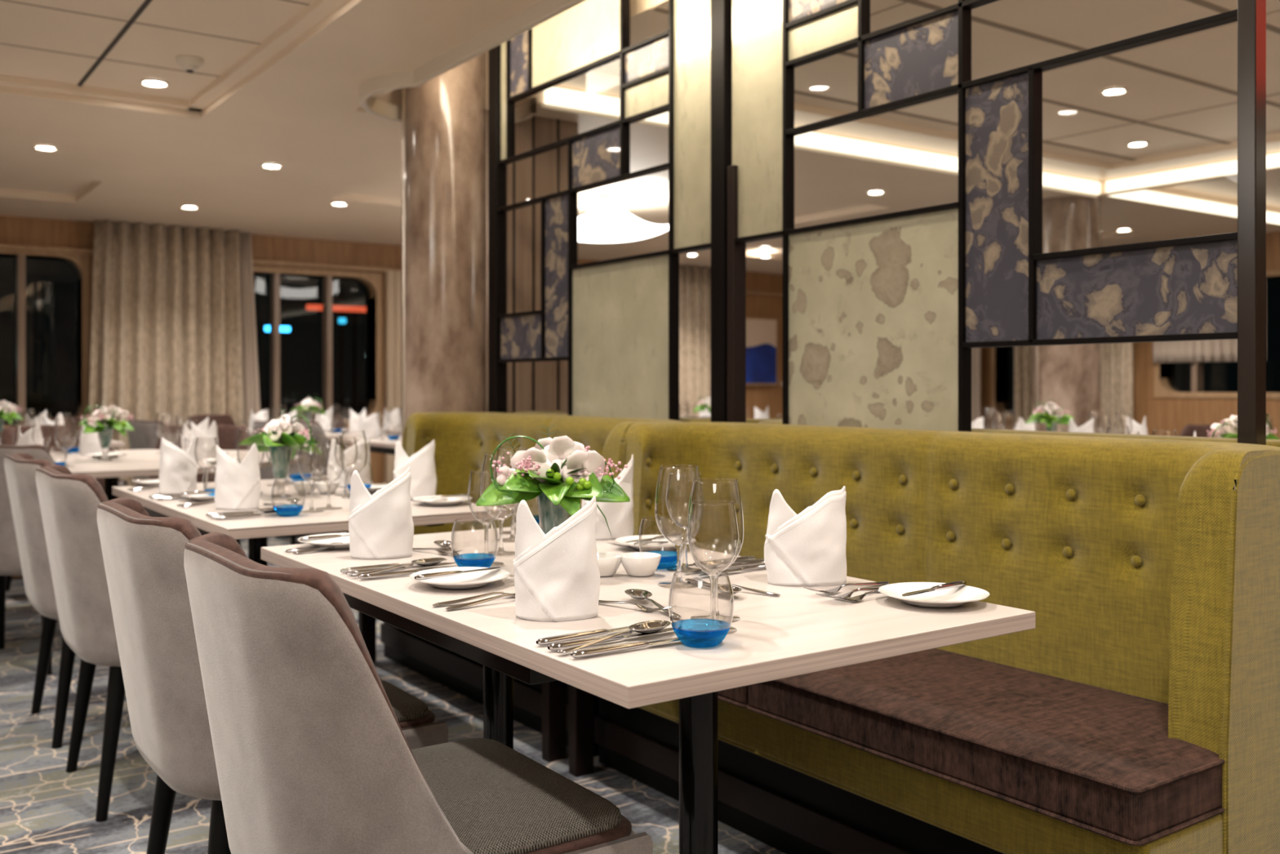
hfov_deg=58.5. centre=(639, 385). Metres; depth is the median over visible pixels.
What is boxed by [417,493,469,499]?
butter knife
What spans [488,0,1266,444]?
divider
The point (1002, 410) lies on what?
wine glass
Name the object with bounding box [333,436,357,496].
wine glass
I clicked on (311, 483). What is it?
wine glass
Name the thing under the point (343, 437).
bowl
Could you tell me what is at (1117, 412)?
wine glass
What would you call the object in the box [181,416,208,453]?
folded napkin
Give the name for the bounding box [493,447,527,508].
bowl
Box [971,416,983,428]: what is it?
folded napkin
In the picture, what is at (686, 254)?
recessed light
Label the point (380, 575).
table knife
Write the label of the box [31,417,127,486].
dining chair
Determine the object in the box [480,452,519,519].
bowl
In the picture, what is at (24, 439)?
folded napkin
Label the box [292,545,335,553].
fork
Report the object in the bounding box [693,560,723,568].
bowl
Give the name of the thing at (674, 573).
water tumbler
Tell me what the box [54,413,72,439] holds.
bowl
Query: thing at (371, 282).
window
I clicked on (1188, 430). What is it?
dining chair
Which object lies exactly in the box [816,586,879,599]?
fork
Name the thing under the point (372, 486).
plate
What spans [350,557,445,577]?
spoon
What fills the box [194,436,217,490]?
wine glass
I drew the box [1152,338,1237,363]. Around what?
sheer curtain
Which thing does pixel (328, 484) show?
wine glass
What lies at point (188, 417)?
wine glass
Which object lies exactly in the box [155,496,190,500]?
table knife
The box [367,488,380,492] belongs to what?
spoon
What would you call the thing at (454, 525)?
water tumbler
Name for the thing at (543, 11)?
trim
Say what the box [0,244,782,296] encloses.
trim
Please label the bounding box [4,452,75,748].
dining chair
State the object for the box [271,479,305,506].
water tumbler
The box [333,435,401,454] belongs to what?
dining table
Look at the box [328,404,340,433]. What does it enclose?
wine glass
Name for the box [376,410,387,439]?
wine glass
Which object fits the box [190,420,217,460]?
folded napkin
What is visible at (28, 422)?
folded napkin
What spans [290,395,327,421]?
flower arrangement
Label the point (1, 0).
trim
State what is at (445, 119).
column
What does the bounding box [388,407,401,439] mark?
wine glass
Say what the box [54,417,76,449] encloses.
bowl
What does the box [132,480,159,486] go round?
plate
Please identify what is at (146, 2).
trim
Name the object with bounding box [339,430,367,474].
bowl
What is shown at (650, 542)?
fork
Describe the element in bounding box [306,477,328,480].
spoon
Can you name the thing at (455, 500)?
plate
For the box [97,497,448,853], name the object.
dining chair
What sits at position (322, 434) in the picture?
bowl
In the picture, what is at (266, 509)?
bowl
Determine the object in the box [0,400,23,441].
flower arrangement
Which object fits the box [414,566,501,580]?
butter knife
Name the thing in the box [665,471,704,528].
bowl
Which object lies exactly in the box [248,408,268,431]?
folded napkin
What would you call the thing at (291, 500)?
bowl
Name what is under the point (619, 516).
folded napkin
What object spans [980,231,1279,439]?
wall
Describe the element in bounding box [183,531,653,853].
dining chair
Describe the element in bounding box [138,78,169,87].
recessed light
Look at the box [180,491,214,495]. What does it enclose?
butter knife
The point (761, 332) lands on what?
painting
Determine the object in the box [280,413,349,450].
dining chair
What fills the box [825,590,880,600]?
fork
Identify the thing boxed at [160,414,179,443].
wine glass
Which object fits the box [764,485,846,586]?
folded napkin
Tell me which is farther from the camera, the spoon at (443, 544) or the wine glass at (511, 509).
the wine glass at (511, 509)
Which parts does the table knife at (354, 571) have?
handle, blade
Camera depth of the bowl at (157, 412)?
5.68 m
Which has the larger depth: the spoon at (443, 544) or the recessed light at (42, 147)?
the recessed light at (42, 147)
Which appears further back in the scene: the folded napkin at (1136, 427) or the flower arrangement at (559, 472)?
the folded napkin at (1136, 427)
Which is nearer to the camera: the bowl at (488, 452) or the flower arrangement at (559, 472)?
the flower arrangement at (559, 472)
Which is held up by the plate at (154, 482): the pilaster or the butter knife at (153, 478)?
the butter knife at (153, 478)
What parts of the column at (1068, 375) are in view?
metal trim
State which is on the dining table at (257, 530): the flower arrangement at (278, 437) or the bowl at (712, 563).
the flower arrangement at (278, 437)
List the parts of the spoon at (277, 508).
handle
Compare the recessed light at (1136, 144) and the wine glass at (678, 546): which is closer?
the wine glass at (678, 546)
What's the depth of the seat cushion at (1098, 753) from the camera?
2.06 m
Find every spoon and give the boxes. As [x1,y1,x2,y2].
[151,490,214,498]
[210,506,283,518]
[286,498,301,509]
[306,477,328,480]
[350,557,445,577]
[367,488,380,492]
[433,540,463,558]
[556,620,671,653]
[624,588,681,618]
[684,577,742,594]
[693,558,764,568]
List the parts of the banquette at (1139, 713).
leg, panel, skirting, seat, panel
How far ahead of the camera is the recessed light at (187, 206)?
7.74 m
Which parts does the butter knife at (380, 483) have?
handle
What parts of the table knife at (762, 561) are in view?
blade, handle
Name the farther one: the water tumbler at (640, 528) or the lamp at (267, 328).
the lamp at (267, 328)
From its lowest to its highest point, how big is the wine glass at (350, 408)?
0.176 m
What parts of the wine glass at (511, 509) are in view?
stem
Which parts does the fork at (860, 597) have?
handle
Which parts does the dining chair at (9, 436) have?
leg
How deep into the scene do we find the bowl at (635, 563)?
1.99 m
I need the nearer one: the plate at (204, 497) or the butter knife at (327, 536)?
the butter knife at (327, 536)
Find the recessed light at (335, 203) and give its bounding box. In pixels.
[329,201,348,205]
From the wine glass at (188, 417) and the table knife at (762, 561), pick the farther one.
the wine glass at (188, 417)
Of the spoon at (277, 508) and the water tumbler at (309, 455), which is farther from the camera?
the water tumbler at (309, 455)
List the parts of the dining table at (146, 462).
leg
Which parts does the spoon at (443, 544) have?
handle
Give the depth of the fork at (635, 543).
2.37 m
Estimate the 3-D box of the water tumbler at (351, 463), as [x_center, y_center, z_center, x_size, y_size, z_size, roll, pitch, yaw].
[-0.877,0.289,3.572,0.085,0.090,0.085,0,0,19]
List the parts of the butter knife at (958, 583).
blade, handle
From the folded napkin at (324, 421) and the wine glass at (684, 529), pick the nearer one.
the wine glass at (684, 529)
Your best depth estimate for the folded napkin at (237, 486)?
3.08 m
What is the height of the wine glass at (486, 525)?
0.176 m
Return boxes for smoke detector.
[175,54,204,73]
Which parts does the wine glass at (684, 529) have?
stem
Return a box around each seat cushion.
[718,684,748,704]
[748,648,1222,840]
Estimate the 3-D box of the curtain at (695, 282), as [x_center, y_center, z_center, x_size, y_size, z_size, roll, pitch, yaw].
[0.635,-0.072,11.642,0.753,2.275,0.110,0,0,-37]
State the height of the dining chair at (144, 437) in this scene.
0.871 m
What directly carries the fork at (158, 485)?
on the dining table at (257, 530)
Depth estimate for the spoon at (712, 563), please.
2.08 m
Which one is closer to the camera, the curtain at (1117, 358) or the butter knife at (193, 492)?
the butter knife at (193, 492)
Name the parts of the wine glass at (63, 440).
stem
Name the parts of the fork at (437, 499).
handle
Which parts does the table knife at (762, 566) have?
blade, handle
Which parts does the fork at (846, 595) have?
handle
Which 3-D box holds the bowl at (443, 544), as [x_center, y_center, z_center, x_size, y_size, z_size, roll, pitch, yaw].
[-0.401,0.325,2.336,0.038,0.010,0.068,0,0,-23]
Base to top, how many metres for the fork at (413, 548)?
0.012 m
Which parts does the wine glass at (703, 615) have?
stem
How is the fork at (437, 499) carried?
on the dining table at (257, 530)
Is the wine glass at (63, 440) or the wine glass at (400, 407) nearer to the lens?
the wine glass at (63, 440)
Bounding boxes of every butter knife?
[132,477,159,481]
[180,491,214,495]
[299,534,349,541]
[364,482,389,485]
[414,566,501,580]
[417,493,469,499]
[625,533,682,542]
[902,580,966,596]
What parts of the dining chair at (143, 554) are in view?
leg, leg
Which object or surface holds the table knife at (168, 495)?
on the dining table at (257, 530)
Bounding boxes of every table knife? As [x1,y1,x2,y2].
[148,493,179,497]
[150,494,181,498]
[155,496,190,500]
[205,509,287,516]
[208,511,291,518]
[214,512,300,519]
[340,559,447,573]
[346,562,456,575]
[358,565,471,579]
[535,625,630,644]
[547,626,682,650]
[570,632,709,657]
[665,555,755,568]
[684,559,764,572]
[698,563,765,576]
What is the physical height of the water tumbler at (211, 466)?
0.090 m
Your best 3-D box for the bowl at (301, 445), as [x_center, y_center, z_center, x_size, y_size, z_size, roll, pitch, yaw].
[-0.871,0.208,3.032,0.070,0.100,0.070,0,0,-35]
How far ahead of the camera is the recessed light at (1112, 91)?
5.17 m
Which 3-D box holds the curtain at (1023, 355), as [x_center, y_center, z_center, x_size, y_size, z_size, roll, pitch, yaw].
[3.664,-0.072,10.626,0.102,2.275,0.453,0,0,-35]
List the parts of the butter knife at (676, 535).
blade, handle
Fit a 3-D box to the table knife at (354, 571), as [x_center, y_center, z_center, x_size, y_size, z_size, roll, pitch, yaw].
[-0.426,0.329,2.064,0.215,0.009,0.018,0,0,-35]
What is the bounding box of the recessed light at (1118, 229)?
[1115,228,1132,231]
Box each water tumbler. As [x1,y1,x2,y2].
[202,466,211,489]
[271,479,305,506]
[288,454,313,475]
[346,462,373,484]
[450,517,497,557]
[638,515,683,555]
[668,569,733,627]
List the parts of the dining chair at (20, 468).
leg, leg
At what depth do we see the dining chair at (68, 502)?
2.87 m
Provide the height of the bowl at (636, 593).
0.010 m
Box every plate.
[85,453,124,457]
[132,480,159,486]
[179,491,214,501]
[200,457,241,463]
[297,533,349,548]
[326,428,348,431]
[348,483,386,492]
[409,566,510,589]
[413,495,472,506]
[615,534,695,551]
[878,582,989,607]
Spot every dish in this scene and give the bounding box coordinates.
[293,480,339,493]
[596,551,661,576]
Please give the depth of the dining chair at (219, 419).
8.61 m
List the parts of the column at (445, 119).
metal trim, metal trim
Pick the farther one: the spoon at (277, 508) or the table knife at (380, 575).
the spoon at (277, 508)
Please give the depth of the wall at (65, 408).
12.71 m
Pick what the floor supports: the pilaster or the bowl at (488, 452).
the pilaster
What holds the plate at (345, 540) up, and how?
on the dining table at (798, 631)
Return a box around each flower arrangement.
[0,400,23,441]
[79,401,134,461]
[238,408,323,497]
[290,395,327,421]
[475,425,630,537]
[692,394,711,413]
[1025,398,1074,431]
[1206,413,1279,439]
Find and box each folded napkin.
[16,423,43,445]
[24,409,46,426]
[42,413,62,425]
[79,423,107,454]
[159,435,198,493]
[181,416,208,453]
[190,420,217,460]
[214,443,260,510]
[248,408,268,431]
[281,408,297,421]
[315,406,332,430]
[327,436,370,487]
[347,466,413,559]
[349,408,366,433]
[357,413,379,438]
[382,408,400,429]
[393,439,436,499]
[512,495,599,621]
[581,453,633,539]
[699,410,705,417]
[705,407,711,416]
[754,405,769,418]
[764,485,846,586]
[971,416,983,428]
[1015,417,1035,430]
[1068,417,1093,432]
[1124,415,1147,435]
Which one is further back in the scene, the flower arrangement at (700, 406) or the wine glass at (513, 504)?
the flower arrangement at (700, 406)
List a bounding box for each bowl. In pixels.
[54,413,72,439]
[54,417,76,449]
[155,412,173,439]
[194,436,217,469]
[236,428,264,466]
[257,506,283,512]
[286,498,300,503]
[293,480,315,493]
[297,444,325,482]
[313,434,344,483]
[315,480,339,493]
[333,436,357,470]
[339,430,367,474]
[410,557,445,565]
[433,540,450,547]
[466,469,503,523]
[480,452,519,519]
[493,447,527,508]
[596,551,622,576]
[619,551,661,576]
[624,588,652,599]
[627,620,671,633]
[654,464,703,544]
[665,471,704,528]
[687,477,743,571]
[687,499,738,574]
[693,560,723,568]
[717,583,742,594]
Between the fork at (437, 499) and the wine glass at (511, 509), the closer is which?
the wine glass at (511, 509)
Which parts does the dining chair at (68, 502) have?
leg, leg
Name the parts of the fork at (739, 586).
handle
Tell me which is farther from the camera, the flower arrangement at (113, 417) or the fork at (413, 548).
the flower arrangement at (113, 417)
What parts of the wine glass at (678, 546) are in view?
stem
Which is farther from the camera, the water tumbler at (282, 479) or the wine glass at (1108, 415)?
the wine glass at (1108, 415)
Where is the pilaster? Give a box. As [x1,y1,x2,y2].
[506,115,577,413]
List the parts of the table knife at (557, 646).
handle, blade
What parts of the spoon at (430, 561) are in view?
handle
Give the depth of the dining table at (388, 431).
8.51 m
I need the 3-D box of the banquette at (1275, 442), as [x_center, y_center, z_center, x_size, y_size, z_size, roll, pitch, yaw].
[0.953,0.597,2.973,0.380,0.976,1.808,0,0,-35]
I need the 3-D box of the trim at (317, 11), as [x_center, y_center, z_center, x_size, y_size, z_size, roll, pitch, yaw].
[-1.077,-1.260,1.320,2.960,0.030,7.400,0,0,-35]
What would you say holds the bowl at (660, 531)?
on the wine glass at (678, 546)
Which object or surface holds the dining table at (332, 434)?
on the floor
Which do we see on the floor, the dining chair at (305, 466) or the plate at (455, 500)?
the dining chair at (305, 466)
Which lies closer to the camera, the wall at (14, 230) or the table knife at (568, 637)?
the table knife at (568, 637)
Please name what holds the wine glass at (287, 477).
on the dining table at (257, 530)
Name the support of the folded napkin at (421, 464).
on the dining table at (257, 530)
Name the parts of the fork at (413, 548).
handle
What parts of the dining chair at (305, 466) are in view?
leg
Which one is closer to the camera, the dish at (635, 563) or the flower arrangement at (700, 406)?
the dish at (635, 563)
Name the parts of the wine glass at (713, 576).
stem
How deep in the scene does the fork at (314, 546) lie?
2.31 m
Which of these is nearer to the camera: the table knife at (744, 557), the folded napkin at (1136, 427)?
the table knife at (744, 557)
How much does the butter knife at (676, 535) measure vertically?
0.009 m
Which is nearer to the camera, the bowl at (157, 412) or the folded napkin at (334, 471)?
the folded napkin at (334, 471)
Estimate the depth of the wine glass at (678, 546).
1.91 m
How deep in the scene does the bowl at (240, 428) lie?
3.55 m
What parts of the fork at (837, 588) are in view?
handle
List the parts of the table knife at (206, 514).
handle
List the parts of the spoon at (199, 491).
handle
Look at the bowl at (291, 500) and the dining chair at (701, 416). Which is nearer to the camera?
the bowl at (291, 500)
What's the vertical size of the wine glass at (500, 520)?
0.200 m
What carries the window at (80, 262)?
in the wall at (14, 230)
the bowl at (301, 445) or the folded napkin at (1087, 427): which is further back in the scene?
the folded napkin at (1087, 427)
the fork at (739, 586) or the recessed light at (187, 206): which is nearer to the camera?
the fork at (739, 586)
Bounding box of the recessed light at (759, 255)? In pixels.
[759,255,771,257]
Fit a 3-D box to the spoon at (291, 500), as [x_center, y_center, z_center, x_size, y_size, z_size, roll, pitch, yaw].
[-0.949,0.327,3.154,0.038,0.013,0.185,0,0,-23]
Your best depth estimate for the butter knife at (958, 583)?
1.77 m
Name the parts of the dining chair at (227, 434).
leg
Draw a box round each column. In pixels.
[401,50,488,446]
[1032,195,1101,432]
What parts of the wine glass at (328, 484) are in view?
stem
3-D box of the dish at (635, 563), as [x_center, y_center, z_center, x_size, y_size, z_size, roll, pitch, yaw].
[-0.033,0.316,2.017,0.142,0.034,0.074,0,0,0]
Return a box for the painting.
[746,316,777,385]
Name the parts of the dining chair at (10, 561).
leg, leg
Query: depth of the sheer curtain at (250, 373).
9.05 m
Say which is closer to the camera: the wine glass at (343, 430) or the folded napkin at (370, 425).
the wine glass at (343, 430)
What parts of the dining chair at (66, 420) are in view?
seat frame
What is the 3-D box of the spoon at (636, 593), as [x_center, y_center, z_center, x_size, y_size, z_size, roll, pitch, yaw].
[0.021,0.327,1.715,0.038,0.013,0.185,0,0,-23]
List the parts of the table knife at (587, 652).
handle, blade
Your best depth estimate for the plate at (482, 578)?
1.94 m
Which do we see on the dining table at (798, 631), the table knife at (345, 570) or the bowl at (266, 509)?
the table knife at (345, 570)
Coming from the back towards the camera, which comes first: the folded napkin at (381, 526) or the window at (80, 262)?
the window at (80, 262)
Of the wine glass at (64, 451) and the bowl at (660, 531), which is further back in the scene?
the wine glass at (64, 451)
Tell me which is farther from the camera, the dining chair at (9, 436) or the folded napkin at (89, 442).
the dining chair at (9, 436)
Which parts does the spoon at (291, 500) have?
handle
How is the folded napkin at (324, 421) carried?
on the dining table at (332, 434)
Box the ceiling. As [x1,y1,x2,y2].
[0,0,1279,274]
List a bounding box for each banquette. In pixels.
[358,412,681,762]
[506,410,782,422]
[568,422,1279,853]
[746,419,1279,447]
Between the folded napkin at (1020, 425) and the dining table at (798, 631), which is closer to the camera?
the dining table at (798, 631)
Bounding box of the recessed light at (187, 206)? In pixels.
[179,204,199,208]
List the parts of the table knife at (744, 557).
blade, handle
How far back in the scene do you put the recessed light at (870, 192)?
7.15 m
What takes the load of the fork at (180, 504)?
on the dining table at (257, 530)
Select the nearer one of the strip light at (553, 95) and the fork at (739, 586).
the fork at (739, 586)
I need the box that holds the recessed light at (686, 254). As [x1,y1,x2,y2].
[685,253,698,255]
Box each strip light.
[544,87,1100,194]
[1106,153,1279,192]
[1108,190,1279,224]
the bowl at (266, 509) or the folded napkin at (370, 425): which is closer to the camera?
the bowl at (266, 509)
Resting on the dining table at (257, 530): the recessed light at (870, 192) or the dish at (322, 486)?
the dish at (322, 486)
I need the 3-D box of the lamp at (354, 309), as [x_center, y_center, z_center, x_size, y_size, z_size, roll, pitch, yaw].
[-3.409,0.068,13.691,1.200,2.035,0.090,0,0,-35]
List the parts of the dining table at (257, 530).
leg, under frame, leg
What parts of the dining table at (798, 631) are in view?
under frame, leg, leg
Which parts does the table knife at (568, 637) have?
handle, blade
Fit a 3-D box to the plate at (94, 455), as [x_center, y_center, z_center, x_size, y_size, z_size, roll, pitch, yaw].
[-2.482,0.325,5.310,0.166,0.016,0.166,0,0,-35]
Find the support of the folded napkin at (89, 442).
on the dining table at (146, 462)
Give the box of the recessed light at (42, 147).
[32,144,58,151]
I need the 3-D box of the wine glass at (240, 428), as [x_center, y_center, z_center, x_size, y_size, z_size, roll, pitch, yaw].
[-1.211,0.234,3.557,0.081,0.200,0.081,0,0,36]
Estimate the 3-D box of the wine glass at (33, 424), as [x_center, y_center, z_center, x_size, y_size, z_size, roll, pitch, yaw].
[-2.437,0.246,4.656,0.070,0.176,0.070,0,0,-9]
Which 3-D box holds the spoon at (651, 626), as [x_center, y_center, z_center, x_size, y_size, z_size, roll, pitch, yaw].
[-0.032,0.325,1.480,0.194,0.013,0.040,0,0,-44]
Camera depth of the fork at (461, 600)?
1.75 m
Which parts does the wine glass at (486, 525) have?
stem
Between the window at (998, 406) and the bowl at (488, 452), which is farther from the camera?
the window at (998, 406)
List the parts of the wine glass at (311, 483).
stem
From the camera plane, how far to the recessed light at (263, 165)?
6.29 m
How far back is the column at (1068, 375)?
7.35 m
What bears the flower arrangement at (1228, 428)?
on the dining table
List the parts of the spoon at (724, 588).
handle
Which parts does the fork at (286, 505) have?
handle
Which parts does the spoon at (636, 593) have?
handle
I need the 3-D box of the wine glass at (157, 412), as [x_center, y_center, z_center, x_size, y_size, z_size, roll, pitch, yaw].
[-2.367,0.234,5.684,0.081,0.200,0.081,0,0,-16]
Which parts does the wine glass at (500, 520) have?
stem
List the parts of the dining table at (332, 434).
foot plate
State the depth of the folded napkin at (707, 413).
8.53 m
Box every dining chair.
[0,424,104,591]
[0,444,55,675]
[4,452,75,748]
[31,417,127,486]
[35,464,124,821]
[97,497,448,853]
[127,419,166,485]
[142,424,248,546]
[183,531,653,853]
[188,414,235,425]
[252,420,348,544]
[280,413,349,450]
[687,416,711,417]
[1179,424,1269,436]
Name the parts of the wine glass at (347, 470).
stem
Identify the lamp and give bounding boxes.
[264,325,290,332]
[306,304,366,413]
[337,317,346,418]
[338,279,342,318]
[577,199,668,242]
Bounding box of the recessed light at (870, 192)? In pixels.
[866,190,885,194]
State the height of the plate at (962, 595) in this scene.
0.016 m
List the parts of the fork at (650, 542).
handle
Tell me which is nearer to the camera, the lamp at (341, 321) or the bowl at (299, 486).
the bowl at (299, 486)
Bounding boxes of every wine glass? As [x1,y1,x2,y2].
[31,424,51,446]
[54,413,72,453]
[54,417,76,466]
[155,412,173,453]
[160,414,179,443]
[174,417,190,448]
[182,419,197,446]
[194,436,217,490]
[236,428,264,493]
[265,451,288,486]
[279,450,297,484]
[297,444,325,512]
[313,434,344,510]
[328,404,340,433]
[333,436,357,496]
[339,430,367,498]
[341,408,351,432]
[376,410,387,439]
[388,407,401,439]
[466,469,503,567]
[480,452,519,555]
[493,447,527,542]
[499,454,516,534]
[654,464,703,588]
[665,471,704,573]
[687,477,743,623]
[687,499,738,635]
[1000,409,1016,430]
[1097,414,1111,433]
[1114,412,1132,434]
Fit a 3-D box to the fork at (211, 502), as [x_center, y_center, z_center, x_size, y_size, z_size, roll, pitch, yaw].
[-1.185,0.327,3.202,0.198,0.014,0.024,0,0,-42]
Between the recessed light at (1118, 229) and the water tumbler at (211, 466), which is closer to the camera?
the water tumbler at (211, 466)
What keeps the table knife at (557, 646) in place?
on the dining table at (798, 631)
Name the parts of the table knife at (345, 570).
handle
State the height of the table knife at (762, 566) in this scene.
0.009 m
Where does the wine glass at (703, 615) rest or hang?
on the dining table at (798, 631)
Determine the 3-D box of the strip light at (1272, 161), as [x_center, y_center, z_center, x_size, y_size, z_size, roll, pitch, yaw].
[4.702,-1.254,4.721,0.017,0.067,6.100,0,0,-35]
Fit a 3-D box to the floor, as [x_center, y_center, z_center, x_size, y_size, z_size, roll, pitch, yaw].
[0.808,1.115,4.668,11.900,0.060,11.900,0,0,-35]
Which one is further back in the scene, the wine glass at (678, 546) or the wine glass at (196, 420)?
the wine glass at (196, 420)
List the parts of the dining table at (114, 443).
foot plate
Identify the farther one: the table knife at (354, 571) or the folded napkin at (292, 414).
the folded napkin at (292, 414)
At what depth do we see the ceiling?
5.32 m
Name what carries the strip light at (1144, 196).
attached to the ceiling
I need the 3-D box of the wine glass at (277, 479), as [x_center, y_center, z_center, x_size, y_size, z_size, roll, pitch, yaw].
[-1.215,0.234,3.835,0.081,0.200,0.081,0,0,36]
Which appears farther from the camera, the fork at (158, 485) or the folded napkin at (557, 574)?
the fork at (158, 485)
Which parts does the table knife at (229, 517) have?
handle, blade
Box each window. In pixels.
[0,248,88,428]
[253,266,381,424]
[991,346,1013,419]
[1154,270,1279,398]
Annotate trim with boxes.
[0,0,309,76]
[0,0,348,111]
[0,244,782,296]
[76,0,152,86]
[359,0,586,123]
[383,270,401,482]
[538,102,1098,197]
[650,0,1279,160]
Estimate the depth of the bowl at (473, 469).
2.14 m
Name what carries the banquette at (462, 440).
on the floor
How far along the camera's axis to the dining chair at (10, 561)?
4.25 m
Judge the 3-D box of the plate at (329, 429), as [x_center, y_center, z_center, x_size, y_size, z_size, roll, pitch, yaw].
[-2.199,0.325,8.311,0.166,0.016,0.166,0,0,-35]
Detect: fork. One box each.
[127,484,159,489]
[130,486,159,490]
[176,499,214,506]
[181,501,214,506]
[262,502,302,506]
[284,542,342,551]
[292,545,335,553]
[411,498,474,502]
[412,547,463,554]
[431,591,515,606]
[444,593,515,609]
[598,600,674,611]
[606,539,652,546]
[615,541,668,547]
[690,577,780,595]
[803,580,890,593]
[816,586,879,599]
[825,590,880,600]
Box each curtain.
[88,220,242,497]
[239,231,260,450]
[679,264,711,417]
[971,347,980,422]
[1013,346,1032,430]
[1101,342,1133,434]
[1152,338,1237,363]
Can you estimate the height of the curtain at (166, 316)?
2.275 m
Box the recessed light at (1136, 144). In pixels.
[1125,141,1149,146]
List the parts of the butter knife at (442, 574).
handle, blade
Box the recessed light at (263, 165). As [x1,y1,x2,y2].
[260,163,283,168]
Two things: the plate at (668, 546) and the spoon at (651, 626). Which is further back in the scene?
the plate at (668, 546)
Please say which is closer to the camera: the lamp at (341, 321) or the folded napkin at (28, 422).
the folded napkin at (28, 422)
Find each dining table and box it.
[0,440,124,580]
[49,448,302,500]
[111,476,507,565]
[248,430,394,544]
[261,527,1035,853]
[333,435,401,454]
[379,427,401,435]
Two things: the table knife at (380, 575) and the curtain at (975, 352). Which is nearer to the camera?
the table knife at (380, 575)
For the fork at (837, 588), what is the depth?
1.86 m
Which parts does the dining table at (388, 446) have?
under frame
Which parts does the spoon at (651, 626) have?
handle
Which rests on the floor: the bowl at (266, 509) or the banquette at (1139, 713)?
the banquette at (1139, 713)
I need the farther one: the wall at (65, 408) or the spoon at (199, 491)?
the wall at (65, 408)
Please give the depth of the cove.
6.13 m
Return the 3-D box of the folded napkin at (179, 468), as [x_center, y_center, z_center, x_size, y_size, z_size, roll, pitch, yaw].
[-1.440,0.246,3.563,0.090,0.176,0.119,0,0,38]
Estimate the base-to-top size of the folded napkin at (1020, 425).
0.182 m
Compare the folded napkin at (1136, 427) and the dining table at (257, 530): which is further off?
the folded napkin at (1136, 427)
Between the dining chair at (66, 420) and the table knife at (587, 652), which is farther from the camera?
the dining chair at (66, 420)
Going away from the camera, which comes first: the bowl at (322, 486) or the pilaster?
the bowl at (322, 486)
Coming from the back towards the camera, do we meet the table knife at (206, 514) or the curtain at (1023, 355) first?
the curtain at (1023, 355)
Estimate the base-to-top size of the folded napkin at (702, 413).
0.182 m
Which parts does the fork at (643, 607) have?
handle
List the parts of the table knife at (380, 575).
handle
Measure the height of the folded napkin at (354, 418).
0.176 m
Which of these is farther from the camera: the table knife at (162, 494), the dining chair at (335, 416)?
the dining chair at (335, 416)
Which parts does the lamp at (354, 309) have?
post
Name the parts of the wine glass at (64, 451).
stem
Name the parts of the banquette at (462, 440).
leg, panel, skirting, leg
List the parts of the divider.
post, mottled panel, marbled panel, marbled panel, marbled panel, mottled panel, marbled panel, mottled panel, mottled panel, marbled panel, mottled panel, post, post, mottled panel, marbled panel, mottled panel, spotted panel, marbled panel, marbled panel, marbled panel, post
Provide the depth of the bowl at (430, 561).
2.09 m
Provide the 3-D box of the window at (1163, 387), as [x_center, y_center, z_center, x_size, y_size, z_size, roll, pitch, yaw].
[5.384,-0.405,8.657,0.200,1.010,3.040,0,0,-35]
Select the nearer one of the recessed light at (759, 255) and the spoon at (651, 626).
the spoon at (651, 626)
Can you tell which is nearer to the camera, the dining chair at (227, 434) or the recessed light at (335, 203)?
the dining chair at (227, 434)
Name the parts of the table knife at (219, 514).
handle, blade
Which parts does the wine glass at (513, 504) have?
stem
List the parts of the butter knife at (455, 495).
blade, handle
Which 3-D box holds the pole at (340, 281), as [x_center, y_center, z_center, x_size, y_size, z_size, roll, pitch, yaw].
[-3.595,-0.182,13.780,0.500,2.535,0.090,0,0,-35]
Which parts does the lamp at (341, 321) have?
post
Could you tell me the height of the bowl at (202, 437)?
0.100 m
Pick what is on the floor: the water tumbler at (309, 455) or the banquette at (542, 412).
the banquette at (542, 412)
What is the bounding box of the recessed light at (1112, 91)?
[1099,87,1128,95]
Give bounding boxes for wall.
[0,215,782,483]
[4,400,366,424]
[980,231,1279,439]
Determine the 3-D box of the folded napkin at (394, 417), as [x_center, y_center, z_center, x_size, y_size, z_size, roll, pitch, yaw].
[-1.909,0.252,8.800,0.138,0.165,0.087,0,0,19]
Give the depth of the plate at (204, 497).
3.30 m
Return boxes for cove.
[556,66,1279,181]
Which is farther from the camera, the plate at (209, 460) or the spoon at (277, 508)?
the plate at (209, 460)
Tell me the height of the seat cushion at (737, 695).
0.095 m
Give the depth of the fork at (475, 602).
1.73 m
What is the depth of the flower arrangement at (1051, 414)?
6.12 m
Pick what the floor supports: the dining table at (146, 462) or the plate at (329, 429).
the dining table at (146, 462)
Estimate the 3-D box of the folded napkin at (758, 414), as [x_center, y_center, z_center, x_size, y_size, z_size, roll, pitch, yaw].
[0.938,0.246,8.810,0.119,0.176,0.090,0,0,-7]
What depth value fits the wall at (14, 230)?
9.58 m
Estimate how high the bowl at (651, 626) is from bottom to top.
0.011 m
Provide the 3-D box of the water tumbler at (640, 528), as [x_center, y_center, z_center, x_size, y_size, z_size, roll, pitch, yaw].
[0.040,0.289,2.107,0.085,0.090,0.085,0,0,19]
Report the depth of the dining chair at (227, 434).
6.34 m
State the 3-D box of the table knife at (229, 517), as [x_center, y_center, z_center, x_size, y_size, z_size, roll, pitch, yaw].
[-0.965,0.329,2.896,0.215,0.009,0.018,0,0,-34]
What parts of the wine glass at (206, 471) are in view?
stem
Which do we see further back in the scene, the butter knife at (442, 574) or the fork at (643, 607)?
the butter knife at (442, 574)
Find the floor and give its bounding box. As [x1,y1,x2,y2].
[0,530,785,853]
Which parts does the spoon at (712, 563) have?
handle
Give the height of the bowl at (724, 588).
0.010 m
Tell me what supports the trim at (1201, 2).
attached to the ceiling

